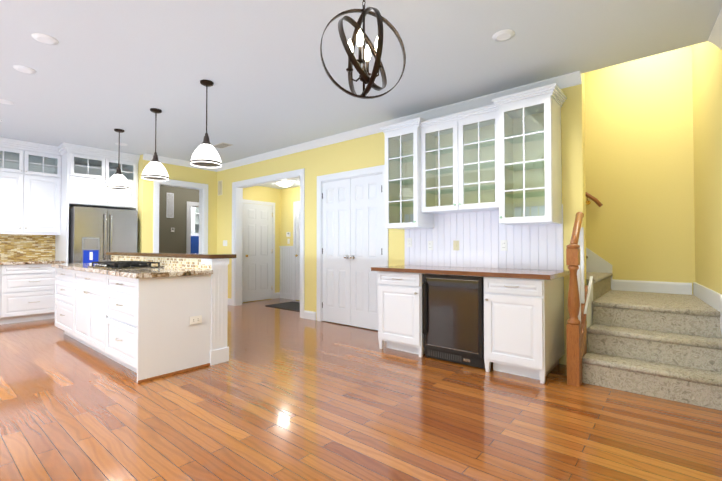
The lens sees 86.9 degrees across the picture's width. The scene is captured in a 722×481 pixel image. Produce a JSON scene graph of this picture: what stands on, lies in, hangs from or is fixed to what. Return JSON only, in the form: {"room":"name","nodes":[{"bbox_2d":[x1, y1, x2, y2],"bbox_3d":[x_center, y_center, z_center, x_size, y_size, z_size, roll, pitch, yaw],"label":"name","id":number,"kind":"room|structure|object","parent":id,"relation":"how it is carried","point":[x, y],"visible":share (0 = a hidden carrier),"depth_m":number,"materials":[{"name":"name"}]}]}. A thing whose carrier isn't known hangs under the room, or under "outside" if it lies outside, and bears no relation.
{"room":"kitchen","nodes":[
{"label":"kitchen","id":0,"kind":"room"},
{"bbox_2d":[0,165,63,232],"bbox_3d":[-5.442,-0.612,6.056,0.346,0.975,1.014,-1,-1,40],"label":"upper cabinet","id":1,"kind":"object","parent":0,"relation":"attached to","point":[44,188],"depth_m":6.05,"materials":[{"name":"white wood"}]},
{"bbox_2d":[137,163,138,251],"bbox_3d":[-4.254,-0.135,7.161,0.750,2.800,0.120,-1,-1,40],"label":"wall","id":2,"kind":"structure","parent":0,"point":[138,163],"depth_m":6.91,"materials":[{"name":"yellow paint"}]},
{"bbox_2d":[138,154,216,253],"bbox_3d":[-3.488,-0.132,7.369,0.140,2.800,1.420,-1,-1,40],"label":"wall","id":3,"kind":"structure","parent":0,"point":[145,204],"depth_m":7.21,"materials":[{"name":"yellow paint"}]},
{"bbox_2d":[64,173,137,209],"bbox_3d":[-4.640,-0.835,6.731,0.716,0.505,0.985,-1,-1,40],"label":"upper cabinet","id":4,"kind":"object","parent":3,"relation":"attached to","point":[80,189],"depth_m":6.41,"materials":[{"name":"white wood"}]},
{"bbox_2d":[143,154,214,170],"bbox_3d":[-3.432,-1.483,7.287,0.080,0.100,1.332,-1,-1,40],"label":"crown molding","id":5,"kind":"structure","parent":3,"relation":"attached to","point":[149,157],"depth_m":7.17,"materials":[{"name":"white wood"}]},
{"bbox_2d":[153,179,207,253],"bbox_3d":[-3.489,0.063,7.353,0.166,2.410,1.040,-1,-1,40],"label":"door frame","id":6,"kind":"structure","parent":3,"relation":"attached to","point":[202,204],"depth_m":7.65,"materials":[{"name":"white wood"}]},
{"bbox_2d":[159,185,198,252],"bbox_3d":[-2.801,-0.116,8.306,0.004,2.800,3.500,-1,-1,40],"label":"wall","id":7,"kind":"structure","parent":0,"point":[172,242],"depth_m":7.35,"materials":[{"name":"paint"}]},
{"bbox_2d":[166,193,173,217],"bbox_3d":[-4.362,-0.804,8.710,0.014,0.570,0.160,-1,-1,40],"label":"air vent","id":8,"kind":"object","parent":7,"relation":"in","point":[169,205],"visible":1,"depth_m":8.71,"materials":[{"name":"white"}]},
{"bbox_2d":[243,186,280,302],"bbox_3d":[-2.359,0.059,8.273,0.430,2.450,1.140,-1,-1,40],"label":"wall","id":9,"kind":"structure","parent":0,"point":[256,193],"depth_m":8.48,"materials":[{"name":"yellow paint"}]},
{"bbox_2d":[243,203,272,301],"bbox_3d":[-2.170,0.250,8.094,0.077,2.038,0.734,-1,-1,40],"label":"closet door","id":10,"kind":"structure","parent":9,"relation":"in","point":[257,251],"depth_m":8.09,"materials":[{"name":"white wood"}]},
{"bbox_2d":[242,199,274,302],"bbox_3d":[-2.196,0.219,8.114,0.020,2.125,0.880,-1,-1,40],"label":"trim","id":11,"kind":"structure","parent":9,"relation":"attached to","point":[272,204],"depth_m":8.40,"materials":[{"name":"white wood"}]},
{"bbox_2d":[280,186,299,245],"bbox_3d":[-0.968,0.053,7.957,2.970,2.450,0.120,-1,-1,40],"label":"wall","id":12,"kind":"structure","parent":0,"point":[283,200],"depth_m":8.45,"materials":[{"name":"yellow paint"}]},
{"bbox_2d":[278,292,292,299],"bbox_3d":[-1.653,1.222,8.411,0.450,0.128,0.032,-1,-1,40],"label":"baseboard","id":13,"kind":"structure","parent":12,"relation":"attached to","point":[280,295],"depth_m":8.42,"materials":[{"name":"white wood"}]},
{"bbox_2d":[286,232,290,243],"bbox_3d":[-1.600,-0.056,8.396,0.120,0.257,0.020,-1,-1,40],"label":"keypad","id":14,"kind":"object","parent":12,"relation":"attached to","point":[288,234],"visible":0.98,"depth_m":8.39,"materials":[{"name":"white plastic"}]},
{"bbox_2d":[279,201,299,299],"bbox_3d":[-1.252,0.218,8.094,1.495,2.125,0.030,-1,-1,40],"label":"trim","id":15,"kind":"structure","parent":12,"relation":"attached to","point":[287,269],"depth_m":8.35,"materials":[{"name":"white wood"}]},
{"bbox_2d":[295,205,299,299],"bbox_3d":[-1.091,0.247,7.923,0.880,2.038,0.077,-1,-1,40],"label":"back door","id":16,"kind":"structure","parent":12,"relation":"in","point":[297,289],"depth_m":8.18,"materials":[{"name":"white wood"}]},
{"bbox_2d":[0,298,721,480],"bbox_3d":[-3.112,1.238,3.786,14.000,0.060,11.600,-1,-1,40],"label":"floor","id":17,"kind":"structure","parent":0,"point":[285,395],"depth_m":2.54,"materials":[{"name":"brown wood"}]},
{"bbox_2d":[0,265,3,324],"bbox_3d":[-5.775,0.795,5.407,0.636,0.880,0.900,-1,-1,40],"label":"base cabinet","id":18,"kind":"object","parent":17,"relation":"on","point":[1,266],"depth_m":5.56,"materials":[{"name":"white wood"}]},
{"bbox_2d":[4,261,67,323],"bbox_3d":[-5.246,0.806,6.040,0.636,0.880,0.750,-1,-1,40],"label":"base cabinet","id":19,"kind":"object","parent":17,"relation":"on","point":[29,290],"depth_m":5.80,"materials":[{"name":"white wood"}]},
{"bbox_2d":[0,261,63,264],"bbox_3d":[-6.320,0.324,4.743,0.661,0.040,4.130,-1,-1,40],"label":"countertop","id":20,"kind":"structure","parent":19,"relation":"on","point":[1,262],"depth_m":5.85,"materials":[{"name":"beige stone"}]},
{"bbox_2d":[68,206,136,263],"bbox_3d":[-4.546,0.361,6.631,0.871,1.790,0.915,-1,-1,40],"label":"refrigerator","id":21,"kind":"object","parent":17,"relation":"on","point":[96,234],"visible":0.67,"depth_m":6.30,"materials":[{"name":"grey metal"}]},
{"bbox_2d":[51,252,228,382],"bbox_3d":[-2.680,0.703,4.395,2.814,1.030,0.870,-1,-1,40],"label":"kitchen island","id":22,"kind":"object","parent":17,"relation":"on","point":[137,320],"depth_m":3.60,"materials":[{"name":"white painted wood"},{"name":"granite"}]},
{"bbox_2d":[88,261,163,268],"bbox_3d":[-2.626,0.267,4.244,0.780,0.054,0.500,-1,-1,40],"label":"cooktop","id":23,"kind":"object","parent":22,"relation":"in","point":[122,264],"visible":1,"depth_m":4.10,"materials":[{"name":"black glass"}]},
{"bbox_2d":[111,252,234,259],"bbox_3d":[-2.461,0.172,4.662,2.900,0.040,0.290,-1,-1,40],"label":"island countertop","id":24,"kind":"structure","parent":22,"relation":"on","point":[209,256],"depth_m":4.26,"materials":[{"name":"brown wood"}]},
{"bbox_2d":[190,315,201,324],"bbox_3d":[-1.546,0.744,3.568,0.010,0.072,0.116,-1,-1,40],"label":"outlet","id":25,"kind":"object","parent":22,"relation":"attached to","point":[195,319],"visible":1,"depth_m":3.56,"materials":[{"name":"white plastic"}]},
{"bbox_2d":[191,207,198,252],"bbox_3d":[-4.593,0.065,10.712,0.466,2.520,1.340,-1,-1,40],"label":"hutch","id":26,"kind":"object","parent":17,"relation":"on","point":[194,229],"visible":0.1,"depth_m":10.49,"materials":[{"name":"white wood"}]},
{"bbox_2d":[265,301,299,310],"bbox_3d":[-1.181,1.260,7.268,1.200,0.012,0.680,-1,-1,40],"label":"doormat","id":27,"kind":"object","parent":17,"relation":"on","point":[294,306],"visible":0.52,"depth_m":7.37,"materials":[{"name":"grey fabric"}]},
{"bbox_2d":[371,83,569,383],"bbox_3d":[1.017,-0.091,4.033,1.990,2.605,0.754,-1,-1,40],"label":"hutch cabinet","id":28,"kind":"object","parent":17,"relation":"on","point":[479,184],"visible":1,"depth_m":3.97,"materials":[{"name":"white wood"}]},
{"bbox_2d":[407,238,506,250],"bbox_3d":[1.069,0.039,4.453,1.260,0.154,0.014,-1,-1,40],"label":"outlets","id":29,"kind":"object","parent":28,"relation":"attached to","point":[456,245],"visible":1,"depth_m":4.44,"materials":[{"name":"white plastic"}]},
{"bbox_2d":[422,274,492,368],"bbox_3d":[1.078,0.773,3.959,0.620,0.850,0.714,-1,-1,40],"label":"wine fridge","id":30,"kind":"object","parent":28,"relation":"in","point":[452,318],"visible":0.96,"depth_m":3.71,"materials":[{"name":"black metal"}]},
{"bbox_2d":[566,212,583,386],"bbox_3d":[1.914,0.463,3.383,0.100,1.476,0.577,-1,-1,35],"label":"post","id":31,"kind":"object","parent":17,"relation":"on","point":[574,361],"visible":1,"depth_m":3.16,"materials":[{"name":"brown wood"}]},
{"bbox_2d":[582,255,721,409],"bbox_3d":[2.015,0.180,4.295,3.041,2.073,1.866,-1,-1,40],"label":"stairs","id":32,"kind":"structure","parent":17,"relation":"on","point":[667,346],"depth_m":3.14,"materials":[{"name":"carpet"}]},
{"bbox_2d":[0,0,721,188],"bbox_3d":[-2.786,-2.025,3.374,12.900,1.850,11.300,-1,-1,40],"label":"ceiling","id":33,"kind":"structure","parent":0,"point":[104,69],"depth_m":3.37,"materials":[{"name":"white paint"}]},
{"bbox_2d":[0,99,13,104],"bbox_3d":[-4.067,-1.577,4.345,0.168,0.012,0.168,-1,-1,40],"label":"recessed light","id":34,"kind":"object","parent":33,"relation":"in","point":[2,101],"visible":1,"depth_m":4.34,"materials":[{"name":"white"}]},
{"bbox_2d":[13,65,35,73],"bbox_3d":[-3.137,-1.591,3.555,0.168,0.012,0.168,-1,-1,40],"label":"recessed light","id":35,"kind":"object","parent":33,"relation":"in","point":[24,69],"visible":1,"depth_m":3.53,"materials":[{"name":"white"}]},
{"bbox_2d":[32,33,58,44],"bbox_3d":[-2.515,-1.600,3.036,0.168,0.012,0.168,-1,-1,40],"label":"recessed light","id":36,"kind":"object","parent":33,"relation":"in","point":[45,39],"visible":1,"depth_m":3.02,"materials":[{"name":"white"}]},
{"bbox_2d":[106,129,130,189],"bbox_3d":[-3.423,-1.147,5.389,0.299,0.836,0.299,-1,-1,40],"label":"pendant light","id":37,"kind":"object","parent":33,"relation":"hanging from","point":[118,180],"visible":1,"depth_m":5.33,"materials":[{"name":"white glass"}]},
{"bbox_2d":[141,108,168,180],"bbox_3d":[-2.479,-1.160,4.601,0.299,0.836,0.299,-1,-1,40],"label":"pendant light","id":38,"kind":"object","parent":33,"relation":"hanging from","point":[154,169],"visible":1,"depth_m":4.55,"materials":[{"name":"white glass"}]},
{"bbox_2d":[190,79,221,167],"bbox_3d":[-1.550,-1.173,3.825,0.299,0.836,0.299,-1,-1,40],"label":"pendant light","id":39,"kind":"object","parent":33,"relation":"hanging from","point":[205,154],"visible":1,"depth_m":3.77,"materials":[{"name":"white glass"}]},
{"bbox_2d":[213,142,231,148],"bbox_3d":[-2.260,-1.546,6.211,0.340,0.010,0.180,-1,-1,40],"label":"ceiling vent","id":40,"kind":"object","parent":33,"relation":"in","point":[222,145],"visible":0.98,"depth_m":6.19,"materials":[{"name":"silver metal"}]},
{"bbox_2d":[276,181,292,186],"bbox_3d":[-1.539,-1.130,7.660,0.350,0.094,0.350,-1,-1,40],"label":"ceiling light","id":41,"kind":"object","parent":33,"relation":"attached to","point":[285,183],"visible":0.92,"depth_m":7.56,"materials":[{"name":"white glass"}]},
{"bbox_2d":[320,0,405,98],"bbox_3d":[0.017,-1.219,2.192,0.426,0.801,0.434,-1,-1,40],"label":"orb chandelier","id":42,"kind":"object","parent":33,"relation":"hanging from","point":[360,37],"visible":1,"depth_m":2.17,"materials":[{"name":"brown metal"}]},
{"bbox_2d":[492,29,514,41],"bbox_3d":[1.117,-1.601,2.986,0.168,0.012,0.168,-1,-1,40],"label":"recessed light","id":43,"kind":"object","parent":33,"relation":"in","point":[503,35],"visible":1,"depth_m":2.96,"materials":[{"name":"white"}]},
{"bbox_2d":[217,73,585,364],"bbox_3d":[-0.444,-0.758,5.853,6.770,4.000,0.140,-1,-1,40],"label":"wall","id":44,"kind":"structure","parent":0,"point":[359,153],"depth_m":5.50,"materials":[{"name":"yellow paint"}]},
{"bbox_2d":[218,180,221,195],"bbox_3d":[-2.883,-1.075,7.798,0.160,0.300,0.010,-1,-1,40],"label":"air vent","id":45,"kind":"object","parent":44,"relation":"in","point":[219,187],"visible":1,"depth_m":7.79,"materials":[{"name":"beige"}]},
{"bbox_2d":[231,168,304,317],"bbox_3d":[-1.668,0.055,6.862,2.100,2.410,0.180,-1,-1,40],"label":"door frame","id":46,"kind":"structure","parent":44,"relation":"attached to","point":[237,221],"depth_m":7.40,"materials":[{"name":"white wood"}]},
{"bbox_2d":[304,310,315,319],"bbox_3d":[-0.808,1.182,6.023,0.270,0.128,0.016,-1,-1,40],"label":"baseboard","id":47,"kind":"structure","parent":44,"relation":"attached to","point":[310,315],"depth_m":6.01,"materials":[{"name":"white wood"}]},
{"bbox_2d":[322,178,350,324],"bbox_3d":[-0.387,0.165,5.678,0.575,2.125,0.109,-1,-1,40],"label":"pantry door","id":48,"kind":"structure","parent":44,"relation":"in","point":[336,253],"depth_m":5.68,"materials":[{"name":"white wood"}]},
{"bbox_2d":[317,165,388,320],"bbox_3d":[-0.117,0.115,5.551,1.360,2.245,0.161,-1,-1,40],"label":"door frame","id":49,"kind":"structure","parent":44,"relation":"attached to","point":[380,169],"depth_m":5.80,"materials":[{"name":"white wood"}]},
{"bbox_2d":[349,174,381,329],"bbox_3d":[0.057,0.159,5.307,0.575,2.125,0.109,-1,-1,40],"label":"pantry door","id":50,"kind":"structure","parent":44,"relation":"in","point":[365,256],"depth_m":5.32,"materials":[{"name":"white wood"}]},
{"bbox_2d":[215,71,581,171],"bbox_3d":[-0.461,-1.510,5.736,6.630,0.100,0.080,-1,-1,40],"label":"crown molding","id":51,"kind":"structure","parent":44,"relation":"attached to","point":[575,78],"depth_m":4.74,"materials":[{"name":"white wood"}]},
{"bbox_2d":[577,227,721,360],"bbox_3d":[1.744,-0.317,4.433,3.660,3.071,2.018,-1,-1,40],"label":"trim","id":52,"kind":"structure","parent":44,"relation":"attached to","point":[597,263],"depth_m":3.70,"materials":[{"name":"white painted wood"}]},
{"bbox_2d":[584,45,695,300],"bbox_3d":[1.967,-0.761,5.650,4.750,4.000,0.120,-1,-1,40],"label":"wall","id":53,"kind":"structure","parent":0,"point":[639,173],"depth_m":4.44,"materials":[{"name":"yellow paint"}]},
{"bbox_2d":[586,192,602,206],"bbox_3d":[2.034,-1.382,5.465,2.432,1.973,0.093,-1,-1,40],"label":"handrail","id":54,"kind":"object","parent":53,"relation":"attached to","point":[595,200],"depth_m":4.71,"materials":[{"name":"brown wood"}]},
{"bbox_2d":[692,41,721,293],"bbox_3d":[1.209,-0.849,0.473,0.124,4.000,8.957,-1,-1,34],"label":"wall","id":55,"kind":"structure","parent":0,"point":[707,93],"depth_m":3.51,"materials":[{"name":"yellow paint"}]},
{"bbox_2d":[708,8,721,49],"bbox_3d":[0.727,-1.608,-0.042,0.818,0.100,7.388,-1,-1,40],"label":"crown molding","id":56,"kind":"structure","parent":55,"relation":"attached to","point":[715,37],"depth_m":2.90,"materials":[{"name":"white"}]}
]}

